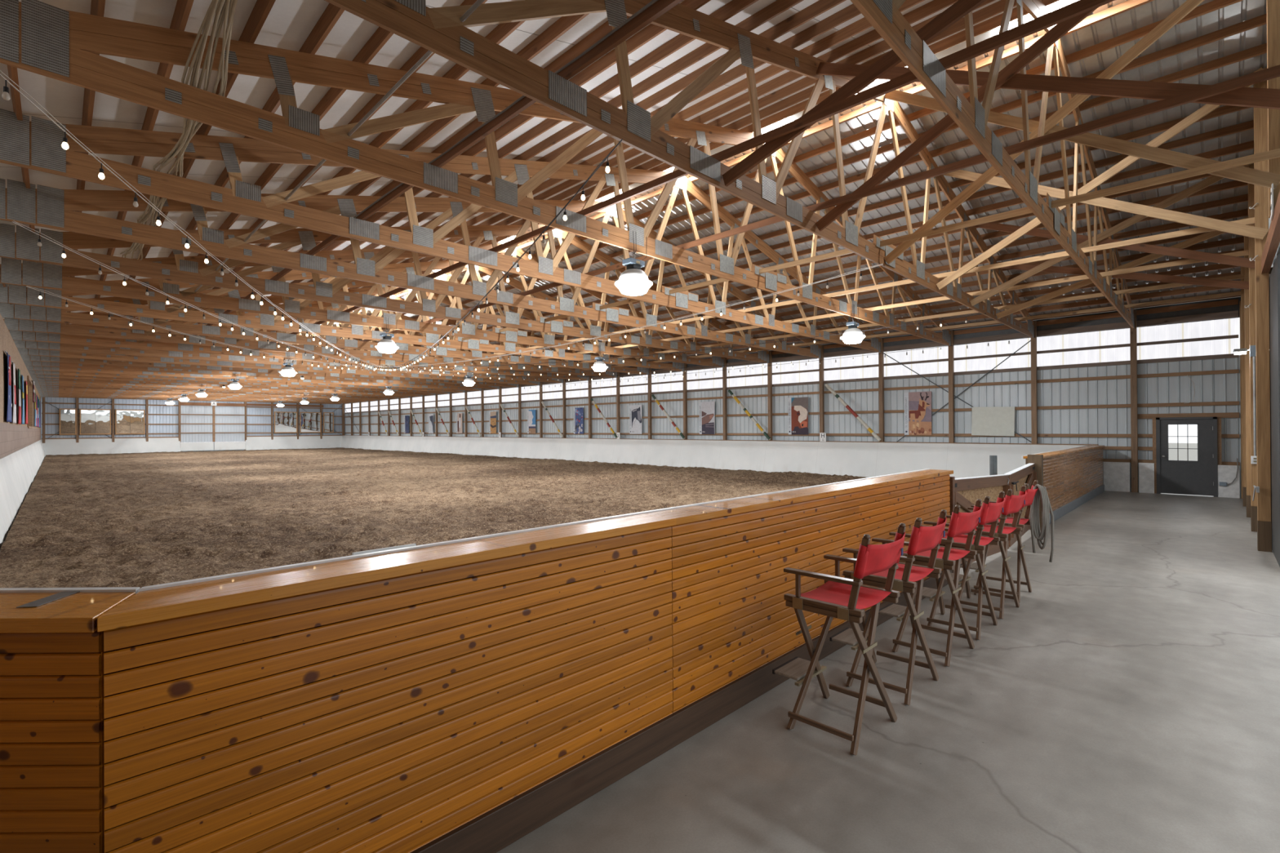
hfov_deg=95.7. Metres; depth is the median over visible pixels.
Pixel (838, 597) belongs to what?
chair
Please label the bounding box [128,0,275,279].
roof purlin
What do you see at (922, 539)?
chair
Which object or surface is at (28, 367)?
roof truss
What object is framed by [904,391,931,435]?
banner
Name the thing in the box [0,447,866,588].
sand
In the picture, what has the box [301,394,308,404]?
pendant lamp
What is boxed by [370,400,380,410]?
window
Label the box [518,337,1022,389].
string lights
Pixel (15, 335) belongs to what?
roof truss
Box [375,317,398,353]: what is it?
pendant lamp
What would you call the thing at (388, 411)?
pole
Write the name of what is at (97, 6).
roof purlin
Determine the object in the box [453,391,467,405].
window
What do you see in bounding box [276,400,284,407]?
pendant lamp
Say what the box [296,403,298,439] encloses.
wall post
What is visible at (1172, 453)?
ground
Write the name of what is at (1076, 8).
board
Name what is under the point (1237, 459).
power cable
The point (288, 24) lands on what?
ceiling
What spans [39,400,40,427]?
flag
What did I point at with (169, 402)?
pendant lamp
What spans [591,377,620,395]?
window
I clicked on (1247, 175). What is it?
brace
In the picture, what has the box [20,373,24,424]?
flag
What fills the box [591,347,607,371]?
pendant lamp
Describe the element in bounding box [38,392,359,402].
roof truss
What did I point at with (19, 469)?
wall
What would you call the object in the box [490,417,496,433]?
picture
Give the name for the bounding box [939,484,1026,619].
chair
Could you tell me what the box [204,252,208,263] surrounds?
bulb
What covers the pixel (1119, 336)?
window
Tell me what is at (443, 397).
window
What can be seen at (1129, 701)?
floor
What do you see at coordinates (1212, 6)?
roof purlin
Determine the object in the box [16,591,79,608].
tape
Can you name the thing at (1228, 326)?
window
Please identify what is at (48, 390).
roof truss
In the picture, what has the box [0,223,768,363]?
roof truss
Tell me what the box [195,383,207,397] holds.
pendant lamp
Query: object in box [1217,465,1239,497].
wall panel
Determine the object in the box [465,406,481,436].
pole
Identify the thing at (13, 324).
roof truss
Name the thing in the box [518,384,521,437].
wall post
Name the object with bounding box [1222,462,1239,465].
beam
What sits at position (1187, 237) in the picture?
roof purlin
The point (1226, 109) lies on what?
roof purlin
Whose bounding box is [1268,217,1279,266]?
wall
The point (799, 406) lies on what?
picture
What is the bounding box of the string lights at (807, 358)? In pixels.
[391,358,817,375]
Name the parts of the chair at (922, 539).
arm post, leg, leg, arm, folding rail, seat rail, hinge plate, seat, arm, post, leg, seat rail, leg, backrest, folding rail, post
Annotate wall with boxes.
[0,313,40,458]
[0,439,45,550]
[0,586,139,852]
[40,396,345,451]
[41,437,180,455]
[97,468,953,852]
[245,435,342,450]
[340,435,1088,478]
[345,297,1241,497]
[1021,444,1104,524]
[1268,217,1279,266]
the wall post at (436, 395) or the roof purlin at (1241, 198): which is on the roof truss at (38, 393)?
the roof purlin at (1241, 198)
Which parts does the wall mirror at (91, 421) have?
glass, glass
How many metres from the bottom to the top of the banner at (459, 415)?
1.570 m
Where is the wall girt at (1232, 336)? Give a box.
[345,334,1238,408]
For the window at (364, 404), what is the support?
in the wall at (1216, 387)
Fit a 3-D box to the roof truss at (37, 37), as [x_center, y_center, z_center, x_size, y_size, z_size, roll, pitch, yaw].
[2.690,-4.400,12.033,0.053,3.269,23.258,-1,0,45]
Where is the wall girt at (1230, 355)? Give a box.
[345,353,1239,413]
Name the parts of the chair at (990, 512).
leg, leg, arm, folding rail, seat rail, seat, arm, seat rail, leg, post, leg, folding rail, backrest, post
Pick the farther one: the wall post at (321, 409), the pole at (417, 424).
the wall post at (321, 409)
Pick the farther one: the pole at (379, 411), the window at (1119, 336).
the pole at (379, 411)
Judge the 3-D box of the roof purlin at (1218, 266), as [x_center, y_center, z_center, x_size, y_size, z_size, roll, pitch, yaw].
[-9.690,-3.689,37.851,68.523,0.146,0.073,-1,0,45]
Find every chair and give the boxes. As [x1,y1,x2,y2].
[772,523,906,755]
[829,509,946,706]
[878,498,982,666]
[910,491,1005,640]
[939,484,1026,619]
[960,480,1038,602]
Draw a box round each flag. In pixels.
[4,351,12,422]
[10,360,16,423]
[16,367,21,424]
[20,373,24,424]
[24,379,27,424]
[26,375,32,428]
[31,379,35,402]
[34,393,35,426]
[35,393,36,426]
[36,395,38,426]
[37,396,39,426]
[38,399,39,427]
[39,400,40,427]
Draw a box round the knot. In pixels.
[380,364,393,368]
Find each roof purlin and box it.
[7,65,37,262]
[69,0,105,312]
[94,0,194,297]
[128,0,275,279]
[133,3,344,318]
[196,26,393,256]
[212,20,525,288]
[240,15,630,298]
[249,0,487,228]
[253,0,711,297]
[258,13,589,271]
[270,0,758,296]
[299,0,1153,334]
[306,0,803,282]
[315,0,1242,336]
[322,43,1266,346]
[340,0,924,289]
[347,0,958,288]
[354,105,1251,350]
[361,0,995,288]
[371,0,1058,295]
[377,3,861,262]
[382,0,845,248]
[402,13,1266,315]
[406,0,1016,273]
[417,140,1253,346]
[455,208,1248,359]
[467,193,1248,351]
[478,120,1253,324]
[488,180,1248,342]
[506,248,1244,363]
[507,231,1226,354]
[518,236,1244,356]
[542,271,1240,366]
[557,263,1240,360]
[560,165,1248,319]
[561,285,1228,368]
[591,290,1240,370]
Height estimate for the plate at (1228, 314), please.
0.170 m
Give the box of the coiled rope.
[1029,484,1053,562]
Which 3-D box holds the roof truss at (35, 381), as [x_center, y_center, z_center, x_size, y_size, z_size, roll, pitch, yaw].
[-26.709,-4.132,41.255,0.053,3.269,23.258,-1,0,45]
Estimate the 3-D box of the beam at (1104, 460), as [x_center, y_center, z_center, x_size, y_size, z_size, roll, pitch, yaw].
[14.285,1.010,17.093,1.350,0.090,0.045,-1,0,45]
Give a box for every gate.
[955,474,1011,564]
[1004,462,1036,546]
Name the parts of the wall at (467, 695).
trim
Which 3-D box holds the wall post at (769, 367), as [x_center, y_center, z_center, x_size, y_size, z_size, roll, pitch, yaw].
[5.711,-0.662,25.425,0.140,5.300,0.140,-1,0,45]
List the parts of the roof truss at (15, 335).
heel plate, heel plate, heel plate, heel plate, gusset plate, splice plate, gusset plate, splice plate, gusset plate, splice plate, gusset plate, gusset plate, scab plate, gusset plate, splice plate, gusset plate, splice plate, splice plate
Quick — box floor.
[497,490,1279,852]
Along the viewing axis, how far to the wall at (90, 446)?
49.73 m
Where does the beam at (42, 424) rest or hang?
attached to the wall at (49, 418)
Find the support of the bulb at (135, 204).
attached to the string lights at (5, 95)
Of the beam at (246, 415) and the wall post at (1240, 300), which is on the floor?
the wall post at (1240, 300)
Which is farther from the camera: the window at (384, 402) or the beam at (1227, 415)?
the window at (384, 402)
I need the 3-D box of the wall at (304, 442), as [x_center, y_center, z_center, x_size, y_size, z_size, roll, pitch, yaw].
[-35.489,1.686,59.881,0.320,1.350,8.900,-1,0,45]
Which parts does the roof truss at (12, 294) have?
heel plate, heel plate, heel plate, heel plate, stitch plate, stitch plate, gusset plate, gusset plate, stitch plate, splice plate, stitch plate, gusset plate, gusset plate, splice plate, gusset plate, splice plate, gusset plate, gusset plate, scab plate, ridge plate, scab plate, scab plate, gusset plate, splice plate, gusset plate, splice plate, gusset plate, gusset plate, splice plate, gusset plate, heel plate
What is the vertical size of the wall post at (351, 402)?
5.300 m
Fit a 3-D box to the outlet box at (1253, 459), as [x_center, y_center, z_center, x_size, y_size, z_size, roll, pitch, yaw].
[11.100,0.605,10.452,0.100,0.140,0.055,-1,0,45]
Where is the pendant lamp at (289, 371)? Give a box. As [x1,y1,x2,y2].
[280,352,297,377]
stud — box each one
[1152,418,1156,493]
[1217,417,1222,465]
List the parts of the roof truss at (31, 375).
heel plate, heel plate, splice plate, splice plate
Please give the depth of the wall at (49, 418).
52.30 m
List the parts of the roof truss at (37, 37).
heel plate, heel plate, stitch plate, stitch plate, stitch plate, gusset plate, gusset plate, stitch plate, stitch plate, stitch plate, splice plate, stitch plate, gusset plate, gusset plate, stitch plate, splice plate, stitch plate, gusset plate, splice plate, stitch plate, stitch plate, gusset plate, stitch plate, gusset plate, scab plate, scab plate, scab plate, gusset plate, splice plate, gusset plate, splice plate, gusset plate, gusset plate, splice plate, gusset plate, gusset plate, heel plate, heel plate, heel plate, heel plate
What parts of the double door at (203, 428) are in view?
door, rail, rail, rail, kick panel, door, rail, kick panel, rail, rail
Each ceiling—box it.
[0,0,1059,324]
[298,0,1266,368]
[377,27,997,294]
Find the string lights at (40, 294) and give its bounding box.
[26,285,386,370]
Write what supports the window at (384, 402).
in the wall at (1216, 387)
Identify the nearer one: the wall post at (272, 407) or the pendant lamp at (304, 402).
the pendant lamp at (304, 402)
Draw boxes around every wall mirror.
[59,408,76,435]
[79,408,111,435]
[115,408,145,434]
[274,411,297,433]
[299,412,320,432]
[323,412,333,432]
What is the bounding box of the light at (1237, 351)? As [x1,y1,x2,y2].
[1233,348,1249,355]
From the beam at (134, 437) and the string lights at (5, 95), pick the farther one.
the beam at (134, 437)
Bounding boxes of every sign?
[211,401,216,405]
[351,543,416,555]
[819,432,826,441]
[1270,183,1273,221]
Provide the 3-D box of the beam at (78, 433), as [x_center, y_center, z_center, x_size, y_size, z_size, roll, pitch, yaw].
[-45.492,0.662,50.153,0.045,0.110,8.800,-1,0,45]
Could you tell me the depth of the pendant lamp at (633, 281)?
9.03 m
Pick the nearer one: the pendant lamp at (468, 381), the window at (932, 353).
the window at (932, 353)
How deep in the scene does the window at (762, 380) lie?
26.46 m
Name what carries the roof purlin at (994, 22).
on the roof truss at (38, 393)
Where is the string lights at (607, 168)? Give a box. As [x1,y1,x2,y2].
[386,138,622,370]
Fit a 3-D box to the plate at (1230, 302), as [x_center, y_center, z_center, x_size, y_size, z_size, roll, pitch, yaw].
[-8.170,-3.105,39.375,67.963,0.140,0.050,-1,0,45]
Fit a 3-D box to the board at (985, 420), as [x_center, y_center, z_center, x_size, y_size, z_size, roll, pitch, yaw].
[11.830,-0.175,19.422,1.260,0.970,0.030,1,1,45]
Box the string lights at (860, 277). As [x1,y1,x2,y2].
[389,263,882,370]
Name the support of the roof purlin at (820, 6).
on the roof truss at (38, 393)
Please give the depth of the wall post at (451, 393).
45.99 m
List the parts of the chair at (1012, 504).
leg, leg, folding rail, seat rail, arm, seat, seat rail, leg, post, leg, folding rail, backrest, post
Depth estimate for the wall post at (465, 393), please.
44.29 m
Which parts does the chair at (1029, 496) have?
leg, seat rail, seat, leg, post, leg, backrest, post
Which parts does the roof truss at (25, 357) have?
heel plate, heel plate, heel plate, heel plate, splice plate, splice plate, splice plate, gusset plate, scab plate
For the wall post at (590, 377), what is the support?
on the ground
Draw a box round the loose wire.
[1185,374,1195,403]
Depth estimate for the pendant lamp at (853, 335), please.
14.58 m
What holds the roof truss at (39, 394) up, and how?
on the wall at (14, 437)
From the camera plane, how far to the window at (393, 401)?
54.14 m
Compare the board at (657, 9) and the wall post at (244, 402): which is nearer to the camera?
the board at (657, 9)
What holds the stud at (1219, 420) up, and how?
on the floor
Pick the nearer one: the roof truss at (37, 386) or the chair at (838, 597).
the chair at (838, 597)
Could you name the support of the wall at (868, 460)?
on the ground
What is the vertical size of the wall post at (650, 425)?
5.300 m
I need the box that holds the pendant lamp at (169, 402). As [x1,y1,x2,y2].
[164,396,174,404]
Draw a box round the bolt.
[1252,485,1259,501]
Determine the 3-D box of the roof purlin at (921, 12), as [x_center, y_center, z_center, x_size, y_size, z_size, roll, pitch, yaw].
[-18.039,-5.361,29.467,68.523,0.146,0.073,-1,0,45]
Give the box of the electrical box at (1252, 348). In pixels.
[1249,345,1255,356]
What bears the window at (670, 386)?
in the wall at (1216, 387)
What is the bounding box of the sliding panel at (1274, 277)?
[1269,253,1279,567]
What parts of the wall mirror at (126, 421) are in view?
glass, glass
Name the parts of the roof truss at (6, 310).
heel plate, heel plate, heel plate, heel plate, stitch plate, gusset plate, gusset plate, stitch plate, splice plate, gusset plate, gusset plate, splice plate, gusset plate, splice plate, gusset plate, scab plate, ridge plate, scab plate, gusset plate, splice plate, gusset plate, splice plate, gusset plate, splice plate, gusset plate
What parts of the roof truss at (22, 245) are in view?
heel plate, heel plate, heel plate, stitch plate, stitch plate, gusset plate, gusset plate, stitch plate, stitch plate, splice plate, stitch plate, gusset plate, gusset plate, stitch plate, splice plate, stitch plate, gusset plate, splice plate, gusset plate, gusset plate, scab plate, scab plate, ridge plate, scab plate, gusset plate, splice plate, gusset plate, splice plate, gusset plate, splice plate, gusset plate, heel plate, heel plate, heel plate, heel plate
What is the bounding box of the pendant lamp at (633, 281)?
[614,231,653,295]
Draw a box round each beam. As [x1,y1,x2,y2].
[41,402,177,406]
[41,413,178,415]
[41,423,178,425]
[41,433,178,435]
[41,436,178,439]
[246,403,323,407]
[246,406,342,408]
[246,414,342,417]
[246,423,342,425]
[246,431,342,433]
[246,435,342,436]
[345,368,1239,417]
[345,400,1239,425]
[345,432,1152,437]
[1102,446,1152,450]
[1102,458,1152,462]
[1137,412,1239,418]
[1221,434,1239,438]
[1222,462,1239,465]
[1261,190,1279,273]
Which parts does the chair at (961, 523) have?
leg, leg, arm, seat rail, folding rail, seat, hinge plate, arm, post, leg, seat rail, leg, backrest, folding rail, post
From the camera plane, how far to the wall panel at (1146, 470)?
16.60 m
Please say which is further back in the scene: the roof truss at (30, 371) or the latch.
the roof truss at (30, 371)
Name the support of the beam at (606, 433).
attached to the wall at (1216, 387)
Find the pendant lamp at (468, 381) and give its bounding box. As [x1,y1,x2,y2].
[462,367,475,386]
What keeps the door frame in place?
attached to the wall post at (244, 402)
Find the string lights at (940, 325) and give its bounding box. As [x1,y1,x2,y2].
[400,312,986,370]
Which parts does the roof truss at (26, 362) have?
heel plate, heel plate, heel plate, heel plate, splice plate, splice plate, splice plate, scab plate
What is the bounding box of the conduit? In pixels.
[1253,356,1256,456]
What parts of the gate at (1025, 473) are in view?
rail, rail, backing panel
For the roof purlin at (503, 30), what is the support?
on the roof truss at (38, 393)
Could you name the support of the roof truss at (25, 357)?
on the wall at (14, 437)
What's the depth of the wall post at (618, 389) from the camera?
32.25 m
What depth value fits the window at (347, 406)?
62.63 m
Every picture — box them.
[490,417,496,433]
[528,409,535,424]
[791,396,808,427]
[908,391,931,410]
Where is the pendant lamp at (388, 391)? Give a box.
[383,383,393,395]
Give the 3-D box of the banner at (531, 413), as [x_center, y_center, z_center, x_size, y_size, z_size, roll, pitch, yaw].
[-7.178,-0.320,38.320,0.950,1.570,0.026,-1,0,45]
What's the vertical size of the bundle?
0.411 m
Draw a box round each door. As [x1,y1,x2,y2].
[180,405,245,451]
[1155,417,1217,497]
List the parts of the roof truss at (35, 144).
heel plate, heel plate, stitch plate, stitch plate, stitch plate, gusset plate, gusset plate, stitch plate, stitch plate, splice plate, stitch plate, gusset plate, stitch plate, stitch plate, splice plate, gusset plate, gusset plate, splice plate, stitch plate, stitch plate, gusset plate, scab plate, ridge plate, scab plate, scab plate, gusset plate, splice plate, gusset plate, gusset plate, splice plate, gusset plate, gusset plate, splice plate, heel plate, heel plate, heel plate, heel plate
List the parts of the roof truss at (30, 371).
heel plate, heel plate, heel plate, heel plate, splice plate, splice plate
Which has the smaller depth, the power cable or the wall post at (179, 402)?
the power cable
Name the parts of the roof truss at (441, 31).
gusset plate, stitch plate, splice plate, stitch plate, gusset plate, gusset plate, stitch plate, stitch plate, splice plate, stitch plate, gusset plate, gusset plate, splice plate, stitch plate, gusset plate, stitch plate, gusset plate, stitch plate, scab plate, ridge plate, scab plate, scab plate, gusset plate, splice plate, gusset plate, gusset plate, gusset plate, gusset plate, gusset plate, heel plate, heel plate, heel plate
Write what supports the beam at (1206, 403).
attached to the wall at (1216, 387)
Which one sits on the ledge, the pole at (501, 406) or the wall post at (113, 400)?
the pole at (501, 406)
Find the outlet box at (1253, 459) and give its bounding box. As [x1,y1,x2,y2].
[1250,456,1257,463]
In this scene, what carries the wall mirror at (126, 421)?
attached to the wall post at (113, 400)
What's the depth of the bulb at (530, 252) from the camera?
8.05 m
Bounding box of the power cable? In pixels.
[1226,458,1238,484]
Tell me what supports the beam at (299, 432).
attached to the wall at (49, 418)
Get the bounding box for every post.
[42,397,44,443]
[75,397,78,442]
[111,399,114,442]
[146,400,148,441]
[177,400,181,442]
[244,401,246,450]
[271,402,273,439]
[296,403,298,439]
[320,404,322,439]
[342,403,344,427]
[342,404,344,435]
[351,402,352,435]
[359,401,361,435]
[368,400,370,435]
[377,400,379,435]
[387,398,390,435]
[398,397,400,435]
[409,395,412,435]
[422,395,424,435]
[435,393,438,436]
[449,391,452,436]
[464,390,467,436]
[480,388,484,436]
[498,386,502,437]
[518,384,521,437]
[539,382,542,437]
[562,378,565,437]
[587,375,591,438]
[616,372,620,438]
[648,368,652,439]
[683,363,687,439]
[722,357,727,439]
[767,351,772,440]
[818,345,824,432]
[878,337,884,441]
[947,329,954,442]
[949,476,955,573]
[1027,454,1043,530]
[1031,320,1037,443]
[1129,309,1137,492]
[1239,300,1242,498]
[1240,266,1246,506]
[1244,217,1250,517]
[1248,163,1257,532]
[1253,67,1271,552]
[1266,0,1279,217]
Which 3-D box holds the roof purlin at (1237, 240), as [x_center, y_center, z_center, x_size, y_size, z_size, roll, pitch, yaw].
[-10.552,-3.977,36.987,68.523,0.146,0.073,-1,0,45]
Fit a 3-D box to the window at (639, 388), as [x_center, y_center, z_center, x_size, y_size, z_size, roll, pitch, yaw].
[-0.235,-2.267,31.564,2.438,1.020,0.022,-1,0,45]
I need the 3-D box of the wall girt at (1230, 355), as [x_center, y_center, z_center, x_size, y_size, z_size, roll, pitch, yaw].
[-8.148,-1.675,39.384,67.963,0.110,0.045,-1,0,45]
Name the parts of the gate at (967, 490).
backing panel, rail, rail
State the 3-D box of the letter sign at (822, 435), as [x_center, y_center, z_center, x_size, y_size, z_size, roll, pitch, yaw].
[7.407,0.431,23.449,0.260,0.360,0.015,-1,0,45]
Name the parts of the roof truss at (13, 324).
heel plate, heel plate, heel plate, heel plate, stitch plate, gusset plate, splice plate, gusset plate, gusset plate, splice plate, gusset plate, splice plate, gusset plate, scab plate, gusset plate, splice plate, gusset plate, splice plate, gusset plate, splice plate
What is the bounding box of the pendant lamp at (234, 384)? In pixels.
[228,375,242,389]
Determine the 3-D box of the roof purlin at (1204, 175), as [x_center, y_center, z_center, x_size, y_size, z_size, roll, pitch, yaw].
[-12.706,-4.697,34.826,68.523,0.146,0.073,-1,0,45]
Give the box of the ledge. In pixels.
[342,435,1098,444]
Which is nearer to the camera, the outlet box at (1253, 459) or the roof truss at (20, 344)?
the outlet box at (1253, 459)
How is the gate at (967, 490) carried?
attached to the gate post at (952, 479)
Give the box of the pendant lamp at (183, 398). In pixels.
[178,392,189,401]
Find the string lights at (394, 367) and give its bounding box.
[391,367,679,380]
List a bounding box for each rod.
[884,353,1031,442]
[897,339,1031,441]
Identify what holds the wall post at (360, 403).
on the ground
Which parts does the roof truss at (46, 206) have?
heel plate, heel plate, heel plate, stitch plate, stitch plate, stitch plate, gusset plate, gusset plate, stitch plate, stitch plate, splice plate, stitch plate, gusset plate, gusset plate, stitch plate, splice plate, stitch plate, gusset plate, gusset plate, splice plate, stitch plate, gusset plate, scab plate, ridge plate, scab plate, scab plate, gusset plate, splice plate, gusset plate, gusset plate, splice plate, gusset plate, gusset plate, splice plate, gusset plate, heel plate, heel plate, heel plate, heel plate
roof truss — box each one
[0,0,951,346]
[0,108,880,352]
[0,177,821,358]
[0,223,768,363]
[0,243,724,367]
[0,260,684,371]
[0,272,648,374]
[3,285,617,377]
[8,294,589,380]
[13,305,563,382]
[17,311,540,385]
[20,320,519,387]
[23,329,499,389]
[26,332,481,391]
[27,339,465,392]
[29,342,449,394]
[31,377,435,395]
[33,380,422,396]
[34,382,410,397]
[35,385,399,399]
[35,386,388,399]
[36,389,377,400]
[37,391,368,401]
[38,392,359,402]
[39,394,351,403]
[40,395,342,404]
[324,0,1034,337]
[850,0,1133,328]
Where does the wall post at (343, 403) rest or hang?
on the ground
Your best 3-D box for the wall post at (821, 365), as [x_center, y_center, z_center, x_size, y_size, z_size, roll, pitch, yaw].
[7.441,-0.678,23.706,0.140,5.300,0.140,-1,0,45]
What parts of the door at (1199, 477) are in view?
muntin frame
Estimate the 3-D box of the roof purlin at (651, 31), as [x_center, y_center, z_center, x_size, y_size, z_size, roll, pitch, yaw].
[-20.276,-4.534,27.208,68.523,0.146,0.073,-1,0,45]
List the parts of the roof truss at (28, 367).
heel plate, heel plate, heel plate, heel plate, splice plate, splice plate, splice plate, scab plate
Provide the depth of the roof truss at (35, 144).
8.37 m
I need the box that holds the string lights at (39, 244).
[12,220,386,370]
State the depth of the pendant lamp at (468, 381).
28.33 m
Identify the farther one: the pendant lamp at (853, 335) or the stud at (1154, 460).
the stud at (1154, 460)
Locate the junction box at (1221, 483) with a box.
[1219,481,1226,485]
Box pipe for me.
[989,455,997,475]
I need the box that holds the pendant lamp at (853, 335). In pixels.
[840,304,865,343]
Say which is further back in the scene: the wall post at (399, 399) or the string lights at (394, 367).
the wall post at (399, 399)
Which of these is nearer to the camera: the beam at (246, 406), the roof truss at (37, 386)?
the roof truss at (37, 386)
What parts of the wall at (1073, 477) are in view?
trim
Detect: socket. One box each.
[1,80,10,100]
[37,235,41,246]
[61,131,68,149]
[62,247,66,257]
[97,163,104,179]
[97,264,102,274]
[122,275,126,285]
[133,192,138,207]
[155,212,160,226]
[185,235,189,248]
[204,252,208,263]
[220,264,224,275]
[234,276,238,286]
[516,261,519,271]
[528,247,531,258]
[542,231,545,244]
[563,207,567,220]
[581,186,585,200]
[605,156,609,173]
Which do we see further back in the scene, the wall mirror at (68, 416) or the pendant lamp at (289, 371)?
the wall mirror at (68, 416)
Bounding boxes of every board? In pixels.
[165,0,484,320]
[191,0,683,335]
[271,0,1114,342]
[337,64,1279,348]
[353,0,657,217]
[396,148,1279,353]
[464,217,1254,359]
[508,249,1248,364]
[551,273,1244,367]
[582,291,1240,370]
[971,406,1014,435]
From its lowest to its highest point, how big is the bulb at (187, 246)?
0.160 m
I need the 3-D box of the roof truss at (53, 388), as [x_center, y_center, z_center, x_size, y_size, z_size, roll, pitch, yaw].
[-31.897,-4.085,46.412,0.053,3.269,23.258,-1,0,45]
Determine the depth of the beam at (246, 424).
58.02 m
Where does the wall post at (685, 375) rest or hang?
on the ground
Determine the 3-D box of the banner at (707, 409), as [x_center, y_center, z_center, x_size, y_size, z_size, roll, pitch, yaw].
[3.232,-0.415,27.972,0.950,1.570,0.026,-1,0,45]
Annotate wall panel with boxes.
[1103,462,1129,492]
[1138,462,1154,493]
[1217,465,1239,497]
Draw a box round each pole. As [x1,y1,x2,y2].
[377,411,388,435]
[388,411,399,435]
[410,409,422,435]
[435,408,449,436]
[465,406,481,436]
[500,404,519,437]
[541,401,563,437]
[591,398,617,438]
[651,394,684,439]
[728,389,770,439]
[824,383,881,441]
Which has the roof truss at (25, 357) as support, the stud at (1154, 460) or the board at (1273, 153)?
the board at (1273, 153)
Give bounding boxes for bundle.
[120,0,237,260]
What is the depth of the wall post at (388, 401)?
54.61 m
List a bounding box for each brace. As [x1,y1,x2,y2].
[722,0,986,186]
[815,7,1097,231]
[816,62,1279,109]
[884,0,1204,264]
[884,89,1279,189]
[936,67,1262,289]
[938,165,1268,239]
[969,163,1252,306]
[970,222,1254,268]
[995,216,1248,319]
[997,262,1248,289]
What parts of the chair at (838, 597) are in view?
hinge plate, arm post, leg, leg, arm, seat rail, folding rail, arm post, seat, hinge plate, post, arm, seat rail, leg, leg, backrest, folding rail, post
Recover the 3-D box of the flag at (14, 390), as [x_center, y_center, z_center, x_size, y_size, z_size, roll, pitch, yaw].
[-18.316,-0.978,16.943,1.645,1.762,0.072,-1,0,45]
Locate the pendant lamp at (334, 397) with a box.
[329,392,339,400]
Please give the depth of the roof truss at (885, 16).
6.77 m
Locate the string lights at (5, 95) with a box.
[0,70,386,370]
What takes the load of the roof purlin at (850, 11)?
on the roof truss at (38, 393)
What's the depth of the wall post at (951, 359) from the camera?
20.22 m
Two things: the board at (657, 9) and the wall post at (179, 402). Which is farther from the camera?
the wall post at (179, 402)
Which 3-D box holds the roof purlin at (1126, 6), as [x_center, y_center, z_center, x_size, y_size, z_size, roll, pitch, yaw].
[-16.153,-5.849,31.369,68.523,0.146,0.073,-1,0,45]
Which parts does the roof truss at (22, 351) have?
heel plate, heel plate, heel plate, heel plate, splice plate, gusset plate, splice plate, gusset plate, splice plate, gusset plate, scab plate, gusset plate, splice plate, splice plate, splice plate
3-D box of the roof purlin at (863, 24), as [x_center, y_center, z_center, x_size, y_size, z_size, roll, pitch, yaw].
[-18.412,-5.223,29.090,68.523,0.146,0.073,-1,0,45]
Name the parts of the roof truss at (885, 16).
gusset plate, stitch plate, splice plate, stitch plate, gusset plate, splice plate, stitch plate, gusset plate, stitch plate, gusset plate, scab plate, ridge plate, scab plate, scab plate, gusset plate, splice plate, gusset plate, splice plate, gusset plate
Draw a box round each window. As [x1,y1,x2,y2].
[345,403,353,413]
[353,402,362,412]
[362,401,368,411]
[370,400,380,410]
[380,400,391,410]
[391,398,401,409]
[401,397,413,408]
[413,395,425,408]
[425,395,438,407]
[432,0,1077,271]
[438,393,453,406]
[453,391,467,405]
[467,390,484,404]
[484,388,502,403]
[502,387,518,402]
[521,385,539,400]
[542,382,566,399]
[566,380,588,397]
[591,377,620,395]
[620,374,652,394]
[652,370,687,392]
[687,367,727,390]
[726,363,767,386]
[772,358,818,384]
[823,352,878,381]
[884,346,948,377]
[953,337,1031,372]
[1036,328,1130,366]
[1137,317,1238,359]
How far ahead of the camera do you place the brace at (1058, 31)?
7.17 m
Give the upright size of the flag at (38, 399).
1.972 m
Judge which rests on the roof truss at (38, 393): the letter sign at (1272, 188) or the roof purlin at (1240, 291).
the roof purlin at (1240, 291)
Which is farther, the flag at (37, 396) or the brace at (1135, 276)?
the flag at (37, 396)
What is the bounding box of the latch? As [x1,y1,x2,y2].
[1011,480,1018,491]
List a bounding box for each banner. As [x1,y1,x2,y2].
[404,415,408,433]
[428,414,433,433]
[456,413,462,433]
[488,411,496,433]
[527,409,535,433]
[573,407,583,433]
[629,404,642,434]
[699,401,715,434]
[787,396,808,434]
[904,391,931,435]
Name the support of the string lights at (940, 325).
hanging from the roof truss at (441, 31)
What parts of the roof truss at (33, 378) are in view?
heel plate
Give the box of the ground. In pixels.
[1168,443,1197,461]
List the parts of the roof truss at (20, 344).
heel plate, heel plate, heel plate, heel plate, splice plate, gusset plate, splice plate, gusset plate, splice plate, gusset plate, ridge plate, scab plate, splice plate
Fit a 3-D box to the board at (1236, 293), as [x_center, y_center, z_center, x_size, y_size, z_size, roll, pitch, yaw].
[-9.590,-2.978,37.725,67.873,0.090,0.040,-1,0,45]
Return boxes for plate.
[344,310,1238,404]
[608,298,1238,372]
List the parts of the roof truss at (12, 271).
heel plate, heel plate, heel plate, stitch plate, stitch plate, gusset plate, stitch plate, splice plate, stitch plate, gusset plate, gusset plate, stitch plate, stitch plate, splice plate, gusset plate, gusset plate, splice plate, gusset plate, scab plate, ridge plate, scab plate, scab plate, gusset plate, splice plate, gusset plate, gusset plate, splice plate, gusset plate, splice plate, gusset plate, heel plate, heel plate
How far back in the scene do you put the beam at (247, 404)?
59.29 m
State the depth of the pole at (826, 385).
22.49 m
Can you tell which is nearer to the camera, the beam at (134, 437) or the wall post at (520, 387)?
the wall post at (520, 387)
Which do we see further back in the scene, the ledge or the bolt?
the ledge
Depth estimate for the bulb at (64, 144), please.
5.23 m

